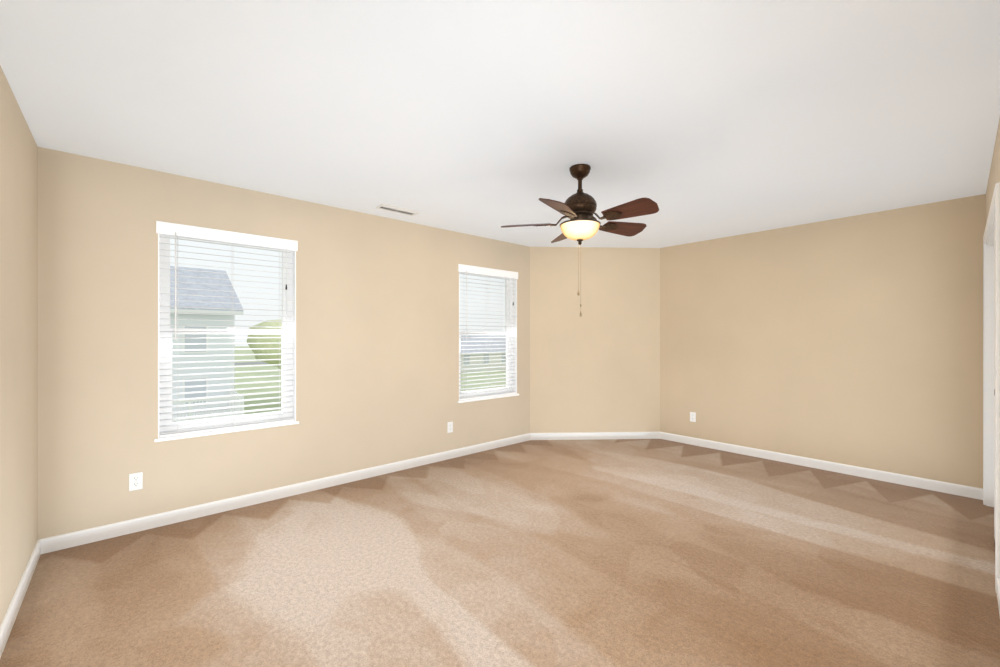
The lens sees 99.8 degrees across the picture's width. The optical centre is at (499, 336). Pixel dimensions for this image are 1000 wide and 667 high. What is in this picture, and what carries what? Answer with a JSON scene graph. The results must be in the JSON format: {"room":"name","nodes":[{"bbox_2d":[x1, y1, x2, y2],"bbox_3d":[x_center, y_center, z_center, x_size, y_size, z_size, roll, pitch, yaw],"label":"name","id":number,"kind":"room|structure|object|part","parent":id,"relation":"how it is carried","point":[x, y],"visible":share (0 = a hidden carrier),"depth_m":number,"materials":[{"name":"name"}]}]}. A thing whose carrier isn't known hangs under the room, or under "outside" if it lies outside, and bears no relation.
{"room":"empty bedroom","nodes":[
{"label":"empty bedroom","id":0,"kind":"room"},
{"bbox_2d":[0,65,37,625],"bbox_3d":[-1.511,0.080,0.997,0.150,2.440,4.240,0,0,-42],"label":"wall","id":1,"kind":"structure","parent":0,"point":[18,342],"depth_m":2.05,"materials":[{"name":"beige paint"}]},
{"bbox_2d":[0,539,40,657],"bbox_3d":[-1.500,1.256,1.108,0.014,0.088,3.790,0,0,-42],"label":"baseboard","id":2,"kind":"structure","parent":1,"relation":"attached to","point":[8,621],"depth_m":2.00,"materials":[{"name":"white paint"}]},
{"bbox_2d":[38,147,529,538],"bbox_3d":[-1.255,0.080,3.964,4.480,2.440,0.150,0,0,-42],"label":"wall","id":3,"kind":"structure","parent":0,"point":[377,340],"depth_m":3.21,"materials":[{"name":"beige paint"}]},
{"bbox_2d":[129,472,142,490],"bbox_3d":[-2.431,0.965,2.811,0.070,0.115,0.008,0,0,-42],"label":"electrical outlet","id":4,"kind":"object","parent":3,"relation":"attached to","point":[135,481],"visible":1,"depth_m":2.81,"materials":[{"name":"white plastic"}]},
{"bbox_2d":[132,476,138,486],"bbox_3d":[-2.429,0.965,2.809,0.030,0.067,0.002,0,0,-42],"label":"receptacle","id":5,"kind":"object","parent":4,"relation":"attached to","point":[135,479],"depth_m":2.81,"materials":[{"name":"white plastic"}]},
{"bbox_2d":[154,421,298,441],"bbox_3d":[-2.010,0.707,3.178,0.926,0.020,0.020,0,0,-42],"label":"window sill","id":6,"kind":"structure","parent":3,"relation":"attached to","point":[220,432],"depth_m":3.13,"materials":[{"name":"white wood"}]},
{"bbox_2d":[158,234,295,437],"bbox_3d":[-2.067,-0.043,3.241,0.886,1.483,0.150,0,0,-42],"label":"window blind","id":7,"kind":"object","parent":3,"relation":"in","point":[166,424],"depth_m":3.18,"materials":[{"name":"white plastic"}]},
{"bbox_3d":[-2.040,0.687,3.211,0.866,0.016,0.050,0,0,-42],"label":"window blind bottom rail","id":8,"kind":"part","parent":7,"relation":"part of","materials":[{"name":"white plastic"}]},
{"bbox_2d":[447,421,452,432],"bbox_3d":[-0.532,0.965,4.503,0.070,0.115,0.008,0,0,-42],"label":"electrical outlet","id":9,"kind":"object","parent":3,"relation":"attached to","point":[449,427],"visible":1,"depth_m":4.50,"materials":[{"name":"white plastic"}]},
{"bbox_2d":[459,272,516,400],"bbox_3d":[-0.169,-0.043,4.932,0.878,1.483,0.150,0,0,-42],"label":"window","id":10,"kind":"structure","parent":3,"relation":"in","point":[510,331],"depth_m":5.02,"materials":[{"name":"white plastic"}]},
{"bbox_3d":[-0.142,0.687,4.902,0.858,0.016,0.050,0,0,-42],"label":"window blind bottom rail","id":11,"kind":"part","parent":10,"relation":"part of","materials":[{"name":"white plastic"}]},
{"bbox_2d":[458,394,518,402],"bbox_3d":[-0.112,0.707,4.869,0.918,0.020,0.020,0,0,-42],"label":"window sill","id":12,"kind":"structure","parent":3,"relation":"attached to","point":[471,400],"depth_m":4.82,"materials":[{"name":"white wood"}]},
{"bbox_2d":[39,433,529,553],"bbox_3d":[-1.190,1.256,3.913,4.210,0.088,0.014,0,0,-42],"label":"baseboard","id":13,"kind":"structure","parent":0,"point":[75,538],"depth_m":3.22,"materials":[{"name":"white paint"}]},
{"bbox_2d":[0,439,999,666],"bbox_3d":[0.602,1.360,2.880,5.810,0.120,4.240,0,0,-42],"label":"floor","id":14,"kind":"structure","parent":0,"point":[608,553],"depth_m":2.30,"materials":[{"name":"beige carpet"}]},
{"bbox_2d":[0,0,999,247],"bbox_3d":[0.602,-1.200,2.880,5.810,0.120,4.240,0,0,-42],"label":"ceiling","id":15,"kind":"structure","parent":0,"point":[698,120],"depth_m":2.05,"materials":[{"name":"white paint"}]},
{"bbox_2d":[376,204,420,215],"bbox_3d":[-0.909,-1.136,3.771,0.374,0.010,0.150,0,0,-42],"label":"ceiling vent","id":16,"kind":"object","parent":15,"relation":"in","point":[396,209],"visible":1,"depth_m":3.76,"materials":[{"name":"white metal"}]},
{"bbox_2d":[501,164,658,316],"bbox_3d":[0.566,-0.642,2.810,1.043,0.996,1.013,0,0,-42],"label":"ceiling fan","id":17,"kind":"object","parent":15,"relation":"hanging from","point":[578,209],"visible":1,"depth_m":2.75,"materials":[{"name":"brown wood"}]},
{"bbox_3d":[0.181,-0.772,2.909,0.360,0.006,0.170,0,18,11],"label":"blade","id":18,"kind":"part","parent":17,"relation":"part of","materials":[{"name":"brown wood"}]},
{"bbox_3d":[0.360,-0.772,2.519,0.170,0.006,0.360,20,10,28],"label":"blade","id":19,"kind":"part","parent":17,"relation":"part of","materials":[{"name":"brown wood"}]},
{"label":"blade","id":20,"kind":"part","parent":17,"relation":"part of","materials":[{"name":"brown wood"}]},
{"bbox_3d":[0.539,-0.894,2.837,0.222,0.139,0.222,0,0,-42],"label":"motor","id":21,"kind":"part","parent":17,"relation":"part of","materials":[{"name":"brown metal"}]},
{"bbox_3d":[0.539,-0.705,2.837,0.262,0.098,0.262,0,0,-42],"label":"lamp shade","id":22,"kind":"part","parent":17,"relation":"part of","materials":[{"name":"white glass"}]},
{"label":"blade","id":23,"kind":"part","parent":17,"relation":"part of","materials":[{"name":"brown wood"}]},
{"bbox_3d":[0.786,-0.772,2.569,0.170,0.006,0.360,24,-16,-40],"label":"blade","id":24,"kind":"part","parent":17,"relation":"part of","materials":[{"name":"brown wood"}]},
{"bbox_2d":[530,247,659,432],"bbox_3d":[1.211,0.080,5.432,1.875,2.440,0.150,0,0,-3],"label":"wall","id":25,"kind":"structure","parent":0,"point":[595,367],"depth_m":5.36,"materials":[{"name":"beige paint"}]},
{"bbox_2d":[530,432,659,439],"bbox_3d":[1.214,1.256,5.350,1.675,0.088,0.014,0,0,-3],"label":"baseboard","id":26,"kind":"structure","parent":25,"relation":"attached to","point":[593,435],"depth_m":5.34,"materials":[{"name":"white paint"}]},
{"bbox_2d":[660,194,985,488],"bbox_3d":[3.026,0.080,4.413,0.150,2.440,3.004,0,0,-42],"label":"wall","id":27,"kind":"structure","parent":0,"point":[856,340],"depth_m":4.03,"materials":[{"name":"beige paint"}]},
{"bbox_2d":[690,412,695,421],"bbox_3d":[2.326,0.965,5.080,0.008,0.115,0.070,0,0,-42],"label":"electrical outlet","id":28,"kind":"object","parent":27,"relation":"attached to","point":[692,416],"visible":1,"depth_m":5.08,"materials":[{"name":"white plastic"}]},
{"bbox_2d":[660,432,982,499],"bbox_3d":[2.955,1.256,4.370,0.014,0.088,2.734,0,0,-42],"label":"baseboard","id":29,"kind":"structure","parent":27,"relation":"attached to","point":[943,487],"depth_m":4.03,"materials":[{"name":"white paint"}]},
{"bbox_2d":[986,118,999,221],"bbox_3d":[1.759,0.080,1.320,6.160,2.440,0.150,0,0,-42],"label":"wall","id":30,"kind":"structure","parent":0,"point":[994,177],"depth_m":2.51,"materials":[{"name":"beige paint"}]},
{"bbox_2d":[983,182,999,592],"bbox_3d":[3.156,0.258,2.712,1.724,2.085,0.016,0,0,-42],"label":"trim","id":31,"kind":"structure","parent":30,"relation":"attached to","point":[995,205],"depth_m":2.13,"materials":[{"name":"white paint"}]},
{"bbox_2d":[988,223,994,538],"bbox_3d":[3.194,0.287,2.670,1.578,1.997,0.084,0,0,-42],"label":"closet door","id":32,"kind":"structure","parent":30,"relation":"in","point":[991,240],"depth_m":2.69,"materials":[{"name":"white paint"}]},
{"bbox_2d":[997,578,999,614],"bbox_3d":[1.047,1.256,0.778,3.978,0.088,0.014,0,0,-42],"label":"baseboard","id":33,"kind":"structure","parent":30,"relation":"in","point":[998,589],"depth_m":2.04,"materials":[{"name":"white paint"}]},
{"label":"outside","id":34,"kind":"structure","parent":0,"visible":0},
{"bbox_2d":[235,346,505,414],"bbox_3d":[-75.998,4.450,84.712,400.000,0.300,219.830,0,0,-42],"label":"ground","id":35,"kind":"structure","parent":34,"point":[255,368],"depth_m":41.15,"materials":[{"name":"green plant"}]},
{"bbox_2d":[170,312,234,414],"bbox_3d":[-22.945,0.125,22.040,13.880,8.350,10.100,0,0,-42],"label":"house","id":36,"kind":"structure","parent":35,"relation":"on","point":[212,346],"depth_m":22.15,"materials":[{"name":"grey"}]},
{"bbox_2d":[182,324,208,406],"bbox_3d":[-15.694,1.450,21.704,1.100,4.200,0.050,0,0,-42],"label":"trim","id":37,"kind":"structure","parent":36,"relation":"attached to","point":[207,327],"depth_m":21.68,"materials":[{"name":"white"}]},
{"bbox_2d":[185,326,205,403],"bbox_3d":[-21.627,1.450,21.583,12.640,4.000,7.782,0,0,-42],"label":"glazing","id":38,"kind":"object","parent":36,"relation":"attached to","point":[199,346],"depth_m":21.67,"materials":[{"name":"clear glass"}]},
{"bbox_2d":[170,266,242,310],"bbox_3d":[-22.945,-2.797,22.040,14.540,2.865,10.800,0,0,-42],"label":"house roof","id":39,"kind":"structure","parent":36,"relation":"on","point":[222,288],"depth_m":23.45,"materials":[{"name":"grey"}]},
{"bbox_2d":[170,309,242,313],"bbox_3d":[-19.353,-1.304,18.008,14.540,0.160,0.060,0,0,-42],"label":"trim","id":40,"kind":"structure","parent":36,"relation":"attached to","point":[171,310],"depth_m":21.75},
{"bbox_2d":[172,409,237,420],"bbox_3d":[-14.894,4.100,20.039,4.200,0.400,3.500,0,0,-42],"label":"deck","id":41,"kind":"object","parent":35,"relation":"on","point":[204,413],"depth_m":21.32,"materials":[{"name":"white"}]},
{"bbox_2d":[172,396,243,421],"bbox_3d":[-13.834,3.335,18.774,4.200,1.130,0.100,0,0,-42],"label":"fence","id":42,"kind":"object","parent":41,"relation":"on","point":[206,400],"depth_m":19.24,"materials":[{"name":"white"}]},
{"bbox_2d":[229,391,240,413],"bbox_3d":[-13.441,3.335,21.414,0.100,1.130,3.280,0,0,-42],"label":"fence","id":43,"kind":"object","parent":41,"relation":"on","point":[233,393],"depth_m":21.40,"materials":[{"name":"white"}]},
{"bbox_2d":[235,362,267,364],"bbox_3d":[-52.325,4.290,58.143,400.000,0.020,7.000,0,0,-42],"label":"street","id":44,"kind":"structure","parent":35,"relation":"on","point":[246,363],"depth_m":68.00,"materials":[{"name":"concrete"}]},
{"bbox_2d":[247,319,281,368],"bbox_3d":[-12.651,1.386,26.289,5.380,5.827,4.463,0,0,-42],"label":"tree","id":45,"kind":"object","parent":35,"relation":"on","point":[263,340],"depth_m":24.37,"materials":[{"name":"green plant"}]},
{"bbox_2d":[461,354,505,371],"bbox_3d":[-2.333,2.025,59.156,28.040,4.550,8.600,0,0,-42],"label":"house","id":46,"kind":"structure","parent":35,"relation":"on","point":[476,362],"depth_m":53.38,"materials":[{"name":"beige"}]},
{"bbox_2d":[461,335,505,352],"bbox_3d":[-2.333,0.812,59.156,28.700,2.485,9.300,0,0,-42],"label":"house roof","id":47,"kind":"structure","parent":46,"relation":"on","point":[483,349],"depth_m":55.65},
{"bbox_2d":[461,353,505,364],"bbox_3d":[-2.333,2.792,59.156,28.700,1.515,9.360,0,0,-42],"label":"trim","id":48,"kind":"structure","parent":46,"relation":"attached to","point":[483,353],"depth_m":53.33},
{"bbox_2d":[464,354,505,364],"bbox_3d":[-1.217,2.800,58.794,26.974,1.300,6.695,0,0,-42],"label":"glazing","id":49,"kind":"object","parent":46,"relation":"attached to","point":[484,362],"depth_m":53.64,"materials":[{"name":"clear glass"}]},
{"bbox_3d":[-2.040,-0.759,3.211,0.866,0.040,0.056,0,0,-42],"label":"blind headrail","id":50,"kind":"object","parent":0,"visible":0},
{"bbox_2d":[175,231,178,429],"bbox_3d":[-2.281,-0.033,2.976,0.020,1.436,0.085,0,0,-27],"label":"blind cord","id":51,"kind":"object","parent":50,"relation":"hanging from","point":[175,231],"depth_m":3.01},
{"bbox_2d":[156,221,297,250],"bbox_3d":[-2.014,-0.753,3.182,0.906,0.084,0.016,0,0,-42],"label":"blind valance","id":52,"kind":"object","parent":50,"relation":"attached to","point":[168,228],"visible":1,"depth_m":3.13,"materials":[{"name":"white wood"}]},
{"bbox_2d":[279,249,286,417],"bbox_3d":[-1.775,-0.032,3.426,0.086,1.434,0.027,0,0,24],"label":"blind cord","id":53,"kind":"object","parent":50,"relation":"hanging from","point":[279,249],"depth_m":3.45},
{"bbox_3d":[-0.142,-0.759,4.902,0.858,0.040,0.056,0,0,-42],"label":"blind headrail","id":54,"kind":"object","parent":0,"visible":0},
{"bbox_2d":[464,270,466,300],"bbox_3d":[-0.380,-0.033,4.670,0.020,1.436,0.085,0,0,-27],"label":"blind cord","id":55,"kind":"object","parent":54,"relation":"hanging from","point":[466,270],"depth_m":4.63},
{"bbox_2d":[458,264,517,278],"bbox_3d":[-0.116,-0.753,4.873,0.898,0.084,0.016,0,0,-42],"label":"blind valance","id":56,"kind":"object","parent":54,"relation":"attached to","point":[486,271],"visible":1,"depth_m":4.84,"materials":[{"name":"white wood"}]}
]}

